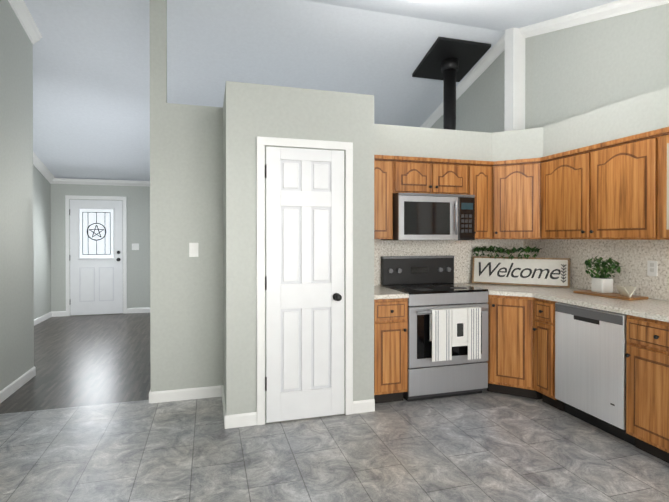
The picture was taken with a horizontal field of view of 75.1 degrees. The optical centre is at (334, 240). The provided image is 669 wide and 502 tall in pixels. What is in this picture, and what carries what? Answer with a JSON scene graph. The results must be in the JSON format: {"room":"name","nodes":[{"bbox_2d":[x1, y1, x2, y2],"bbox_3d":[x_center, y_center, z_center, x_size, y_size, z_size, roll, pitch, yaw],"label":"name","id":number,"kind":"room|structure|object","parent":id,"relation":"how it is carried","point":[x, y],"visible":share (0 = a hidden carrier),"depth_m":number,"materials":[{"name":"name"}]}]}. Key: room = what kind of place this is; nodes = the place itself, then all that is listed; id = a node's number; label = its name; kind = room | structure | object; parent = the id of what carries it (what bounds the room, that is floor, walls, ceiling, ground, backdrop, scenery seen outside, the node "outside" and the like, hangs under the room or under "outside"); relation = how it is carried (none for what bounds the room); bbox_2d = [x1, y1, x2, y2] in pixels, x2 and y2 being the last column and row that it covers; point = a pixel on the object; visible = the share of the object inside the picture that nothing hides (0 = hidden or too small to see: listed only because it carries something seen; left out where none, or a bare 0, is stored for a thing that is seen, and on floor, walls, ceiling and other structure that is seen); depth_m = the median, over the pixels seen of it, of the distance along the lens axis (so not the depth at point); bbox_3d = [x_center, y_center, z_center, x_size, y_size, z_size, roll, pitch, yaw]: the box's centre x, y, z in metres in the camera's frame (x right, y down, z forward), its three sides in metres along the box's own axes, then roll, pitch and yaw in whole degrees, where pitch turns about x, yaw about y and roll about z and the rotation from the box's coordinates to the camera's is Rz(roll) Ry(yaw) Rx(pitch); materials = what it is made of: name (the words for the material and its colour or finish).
{"room":"kitchen","nodes":[
{"label":"kitchen","id":0,"kind":"room"},
{"bbox_2d":[0,0,33,390],"bbox_3d":[-1.991,-0.461,0.644,0.120,3.660,7.640,0,0,-16],"label":"wall","id":1,"kind":"structure","parent":0,"point":[16,230],"depth_m":3.94,"materials":[{"name":"paint"}]},
{"bbox_2d":[0,366,35,402],"bbox_3d":[-1.943,1.323,0.732,0.014,0.092,7.520,0,0,-16],"label":"baseboard","id":2,"kind":"structure","parent":1,"relation":"attached to","point":[19,382],"depth_m":3.93,"materials":[{"name":"white wood"}]},
{"bbox_2d":[8,0,41,43],"bbox_3d":[-1.910,-1.651,0.722,0.085,1.219,7.528,0,0,-16],"label":"crown molding","id":3,"kind":"structure","parent":1,"relation":"attached to","point":[23,14],"depth_m":4.06,"materials":[{"name":"white wood"}]},
{"bbox_2d":[33,165,50,318],"bbox_3d":[-4.474,-0.386,5.792,0.120,3.444,3.870,0,0,-16],"label":"wall","id":4,"kind":"structure","parent":0,"point":[42,235],"depth_m":7.14,"materials":[{"name":"paint"}]},
{"bbox_2d":[34,311,52,325],"bbox_3d":[-4.410,1.290,5.822,0.014,0.092,3.630,0,0,-16],"label":"baseboard","id":5,"kind":"structure","parent":4,"relation":"attached to","point":[40,319],"depth_m":7.18,"materials":[{"name":"white wood"}]},
{"bbox_2d":[33,152,55,183],"bbox_3d":[-4.357,-1.512,5.745,0.085,1.069,3.543,0,0,-16],"label":"crown molding","id":6,"kind":"structure","parent":4,"relation":"attached to","point":[37,162],"depth_m":7.10,"materials":[{"name":"white wood"}]},
{"bbox_2d":[0,313,150,413],"bbox_3d":[-1.482,1.358,6.201,6.090,0.050,4.770,0,0,-16],"label":"floor","id":7,"kind":"structure","parent":0,"point":[84,360],"depth_m":4.76,"materials":[{"name":"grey wood"}]},
{"bbox_2d":[51,184,149,315],"bbox_3d":[-2.128,0.103,8.426,6.090,2.432,0.120,0,0,-16],"label":"wall","id":8,"kind":"structure","parent":0,"point":[138,261],"depth_m":7.89,"materials":[{"name":"paint"}]},
{"bbox_2d":[69,200,122,314],"bbox_3d":[-4.224,0.296,7.712,0.850,2.030,0.086,0,0,-16],"label":"front door","id":9,"kind":"structure","parent":8,"relation":"in","point":[96,257],"depth_m":7.74,"materials":[{"name":"white wood"}]},
{"bbox_2d":[65,195,126,315],"bbox_3d":[-4.228,0.266,7.745,0.976,2.115,0.022,0,0,-16],"label":"door frame","id":10,"kind":"structure","parent":8,"relation":"attached to","point":[67,232],"depth_m":7.71,"materials":[{"name":"white wood"}]},
{"bbox_2d":[56,178,149,186],"bbox_3d":[-2.100,-1.037,8.322,5.850,0.090,0.089,0,0,-16],"label":"crown molding","id":11,"kind":"structure","parent":8,"relation":"attached to","point":[58,180],"depth_m":7.73,"materials":[{"name":"white wood"}]},
{"bbox_2d":[132,243,138,249],"bbox_3d":[-3.623,0.112,7.924,0.120,0.120,0.012,0,0,-16],"label":"switch plate","id":12,"kind":"object","parent":8,"relation":"attached to","point":[135,246],"visible":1,"depth_m":7.92,"materials":[{"name":"white plastic"}]},
{"bbox_2d":[127,307,149,313],"bbox_3d":[-3.556,1.276,7.951,0.422,0.092,0.014,0,0,-16],"label":"baseboard","id":13,"kind":"structure","parent":8,"relation":"attached to","point":[129,310],"depth_m":7.94,"materials":[{"name":"white wood"}]},
{"bbox_2d":[149,0,222,391],"bbox_3d":[0.225,-0.476,4.179,3.687,3.644,0.120,0,0,-16],"label":"wall","id":14,"kind":"structure","parent":0,"point":[194,214],"depth_m":3.68,"materials":[{"name":"paint"}]},
{"bbox_2d":[149,385,220,403],"bbox_3d":[-1.262,1.303,3.691,0.581,0.092,0.014,0,0,-16],"label":"baseboard","id":15,"kind":"structure","parent":14,"relation":"attached to","point":[211,391],"depth_m":3.68,"materials":[{"name":"white wood"}]},
{"bbox_2d":[189,243,197,256],"bbox_3d":[-1.196,0.079,3.702,0.075,0.120,0.012,0,0,-16],"label":"switch plate","id":16,"kind":"object","parent":14,"relation":"attached to","point":[193,249],"visible":1,"depth_m":3.70,"materials":[{"name":"white plastic"}]},
{"bbox_2d":[374,155,393,238],"bbox_3d":[0.335,-0.381,3.959,0.314,0.738,0.361,0,0,-16],"label":"upper cabinet","id":17,"kind":"object","parent":14,"relation":"attached to","point":[383,196],"visible":0.35,"depth_m":3.83,"materials":[{"name":"brown wood"}]},
{"bbox_2d":[393,156,469,194],"bbox_3d":[0.853,-0.590,4.108,0.758,0.323,0.361,0,0,-16],"label":"upper cabinet","id":18,"kind":"object","parent":14,"relation":"attached to","point":[428,175],"visible":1,"depth_m":3.96,"materials":[{"name":"brown wood"}]},
{"bbox_2d":[381,193,474,239],"bbox_3d":[0.868,-0.210,4.059,0.758,0.415,0.461,0,0,-16],"label":"microwave","id":19,"kind":"object","parent":18,"relation":"attached to","point":[423,216],"visible":1,"depth_m":3.87,"materials":[{"name":"grey metal"}]},
{"bbox_2d":[374,239,521,285],"bbox_3d":[1.056,0.208,4.355,1.920,0.444,0.011,0,0,-16],"label":"backsplash","id":20,"kind":"structure","parent":14,"relation":"attached to","point":[462,252],"depth_m":4.38,"materials":[{"name":"stone"}]},
{"bbox_2d":[468,160,493,238],"bbox_3d":[1.349,-0.383,4.253,0.266,0.738,0.361,0,0,-16],"label":"upper cabinet","id":21,"kind":"object","parent":14,"relation":"attached to","point":[480,180],"visible":0.62,"depth_m":4.11,"materials":[{"name":"brown wood"}]},
{"bbox_2d":[492,158,541,238],"bbox_3d":[1.797,-0.383,4.243,0.626,0.738,0.626,0,0,-16],"label":"upper cabinet","id":22,"kind":"object","parent":14,"relation":"attached to","point":[516,199],"visible":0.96,"depth_m":4.04,"materials":[{"name":"brown wood"}]},
{"bbox_2d":[223,81,373,422],"bbox_3d":[-0.325,0.100,3.615,1.140,2.500,0.665,0,0,-16],"label":"wall","id":23,"kind":"structure","parent":0,"point":[251,112],"depth_m":3.23,"materials":[{"name":"paint"}]},
{"bbox_2d":[221,385,227,428],"bbox_3d":[-0.877,1.305,3.455,0.014,0.092,0.679,0,0,-16],"label":"baseboard","id":24,"kind":"structure","parent":23,"relation":"attached to","point":[222,387],"depth_m":3.31,"materials":[{"name":"white wood"}]},
{"bbox_2d":[265,147,343,422],"bbox_3d":[-0.210,0.325,3.252,0.612,2.030,0.098,0,0,-16],"label":"pantry door","id":25,"kind":"structure","parent":23,"relation":"in","point":[304,289],"depth_m":3.28,"materials":[{"name":"white wood"}]},
{"bbox_2d":[256,136,352,424],"bbox_3d":[-0.215,0.296,3.289,0.740,2.112,0.024,0,0,-16],"label":"door frame","id":26,"kind":"structure","parent":23,"relation":"attached to","point":[263,142],"depth_m":3.23,"materials":[{"name":"white wood"}]},
{"bbox_2d":[24,0,617,180],"bbox_3d":[-0.562,-1.721,3.001,6.090,1.411,11.390,0,0,-16],"label":"ceiling","id":27,"kind":"structure","parent":0,"point":[91,89],"depth_m":4.83,"materials":[{"name":"paint"}]},
{"bbox_2d":[412,37,490,129],"bbox_3d":[1.367,-0.447,5.175,0.660,3.573,0.666,0,0,-16],"label":"vent pipe","id":28,"kind":"object","parent":27,"relation":"hanging from","point":[450,62],"visible":0.33,"depth_m":5.10,"materials":[{"name":"metal"}]},
{"bbox_2d":[0,390,668,501],"bbox_3d":[0.560,1.393,0.863,5.135,0.050,6.620,0,0,-16],"label":"floor","id":29,"kind":"structure","parent":0,"point":[485,446],"depth_m":2.73,"materials":[{"name":"grey tile"}]},
{"bbox_2d":[374,298,407,403],"bbox_3d":[0.377,0.911,3.821,0.314,0.876,0.663,0,0,-16],"label":"base cabinet","id":30,"kind":"object","parent":29,"relation":"on","point":[390,350],"visible":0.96,"depth_m":3.54,"materials":[{"name":"brown wood"}]},
{"bbox_2d":[374,286,408,298],"bbox_3d":[0.374,0.453,3.833,0.315,0.035,0.632,0,0,-16],"label":"countertop","id":31,"kind":"structure","parent":30,"relation":"on","point":[380,292],"depth_m":3.59,"materials":[{"name":"stone"}]},
{"bbox_2d":[381,255,487,400],"bbox_3d":[0.903,0.750,3.945,0.758,1.195,0.689,0,0,-16],"label":"range","id":32,"kind":"object","parent":29,"relation":"on","point":[447,336],"visible":0.96,"depth_m":3.68,"materials":[{"name":"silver metal"}]},
{"bbox_2d":[487,295,541,399],"bbox_3d":[1.710,0.909,4.098,0.878,0.876,0.873,0,0,-16],"label":"base cabinet","id":33,"kind":"object","parent":29,"relation":"on","point":[511,321],"visible":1,"depth_m":3.71,"materials":[{"name":"brown wood"}]},
{"bbox_2d":[457,283,668,321],"bbox_3d":[1.955,0.457,3.258,0.874,0.035,2.617,0,0,-16],"label":"countertop","id":34,"kind":"structure","parent":33,"relation":"on","point":[653,309],"depth_m":3.25,"materials":[{"name":"stone"}]},
{"bbox_2d":[472,256,569,287],"bbox_3d":[1.772,0.295,4.188,0.863,0.271,0.063,0,0,29],"label":"welcome sign","id":35,"kind":"object","parent":34,"relation":"on","point":[543,272],"visible":1,"depth_m":4.16,"materials":[{"name":"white wood"}]},
{"bbox_2d":[472,246,541,259],"bbox_3d":[1.672,0.117,4.247,0.646,0.147,0.220,0,0,29],"label":"garland","id":36,"kind":"object","parent":35,"relation":"on","point":[528,249],"visible":0.98,"depth_m":4.24,"materials":[{"name":"green plant"}]},
{"bbox_2d":[573,290,648,300],"bbox_3d":[2.164,0.428,3.434,0.200,0.018,0.480,0,0,-20],"label":"tray","id":37,"kind":"object","parent":34,"relation":"on","point":[613,295],"visible":0.96,"depth_m":3.34,"materials":[{"name":"brown wood"}]},
{"bbox_2d":[584,256,621,292],"bbox_3d":[2.156,0.265,3.514,0.272,0.306,0.281,0,0,-16],"label":"plant","id":38,"kind":"object","parent":37,"relation":"on","point":[601,283],"visible":1,"depth_m":3.48,"materials":[{"name":"green plant"}]},
{"bbox_2d":[615,285,635,296],"bbox_3d":[2.196,0.382,3.287,0.083,0.077,0.140,0,0,9],"label":"card","id":39,"kind":"object","parent":37,"relation":"on","point":[627,290],"visible":1,"depth_m":3.27,"materials":[{"name":"paper"}]},
{"bbox_2d":[533,298,564,410],"bbox_3d":[1.966,0.912,3.602,0.663,0.876,0.218,0,0,-16],"label":"base cabinet","id":40,"kind":"object","parent":29,"relation":"on","point":[544,353],"visible":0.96,"depth_m":3.49,"materials":[{"name":"brown wood"}]},
{"bbox_2d":[555,302,634,445],"bbox_3d":[2.098,0.916,3.210,0.614,0.872,0.592,0,0,-16],"label":"dishwasher","id":41,"kind":"object","parent":29,"relation":"on","point":[590,366],"visible":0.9,"depth_m":3.08,"materials":[{"name":"silver metal"}]},
{"bbox_2d":[625,315,668,462],"bbox_3d":[2.229,0.918,2.694,0.663,0.876,0.456,0,0,-16],"label":"base cabinet","id":42,"kind":"object","parent":29,"relation":"on","point":[647,383],"visible":1,"depth_m":2.68,"materials":[{"name":"brown wood"}]},
{"bbox_2d":[374,86,668,160],"bbox_3d":[1.506,-0.885,2.860,1.957,0.280,3.119,0,0,-16],"label":"soffit","id":43,"kind":"structure","parent":0,"point":[645,112],"depth_m":3.89,"materials":[{"name":"paint"}]},
{"bbox_2d":[504,27,524,130],"bbox_3d":[1.927,-1.672,4.654,0.150,1.270,0.140,0,0,-16],"label":"post","id":44,"kind":"object","parent":43,"relation":"on","point":[514,79],"visible":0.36,"depth_m":4.59,"materials":[{"name":"white wood"}]},
{"bbox_2d":[431,3,668,299],"bbox_3d":[2.305,-0.482,3.839,0.120,3.660,11.390,0,0,-16],"label":"wall","id":45,"kind":"structure","parent":0,"point":[573,71],"depth_m":3.94,"materials":[{"name":"paint"}]},
{"bbox_2d":[420,34,504,127],"bbox_3d":[1.315,-1.643,6.888,0.085,1.315,4.500,0,0,-16],"label":"crown molding","id":46,"kind":"structure","parent":45,"relation":"attached to","point":[485,62],"depth_m":5.42,"materials":[{"name":"white wood"}]},
{"bbox_2d":[540,146,591,238],"bbox_3d":[2.081,-0.380,3.742,0.361,0.738,0.535,0,0,-16],"label":"upper cabinet","id":47,"kind":"object","parent":45,"relation":"attached to","point":[566,195],"visible":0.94,"depth_m":3.66,"materials":[{"name":"brown wood"}]},
{"bbox_2d":[519,0,668,37],"bbox_3d":[2.864,-1.630,1.533,0.085,1.167,6.431,0,0,-16],"label":"crown molding","id":48,"kind":"structure","parent":45,"relation":"attached to","point":[620,7],"depth_m":3.76,"materials":[{"name":"white wood"}]},
{"bbox_2d":[522,239,668,300],"bbox_3d":[2.371,0.214,3.378,0.011,0.444,2.620,0,0,-16],"label":"backsplash","id":49,"kind":"structure","parent":45,"relation":"attached to","point":[632,257],"depth_m":3.54,"materials":[{"name":"stone"}]},
{"bbox_2d":[647,261,656,275],"bbox_3d":[2.391,0.210,3.277,0.007,0.115,0.075,0,0,-16],"label":"electrical outlet plate","id":50,"kind":"object","parent":49,"relation":"attached to","point":[651,268],"visible":1,"depth_m":3.28,"materials":[{"name":"white plastic"}]},
{"bbox_2d":[589,130,658,239],"bbox_3d":[2.231,-0.377,3.226,0.361,0.738,0.535,0,0,-16],"label":"upper cabinet","id":51,"kind":"object","parent":45,"relation":"attached to","point":[624,188],"visible":0.98,"depth_m":3.14,"materials":[{"name":"brown wood"}]},
{"bbox_2d":[656,127,668,239],"bbox_3d":[2.375,-0.373,2.727,0.361,0.738,0.500,0,0,-16],"label":"upper cabinet","id":52,"kind":"object","parent":45,"relation":"attached to","point":[662,134],"visible":0.98,"depth_m":2.88,"materials":[{"name":"brown wood"}]}
]}

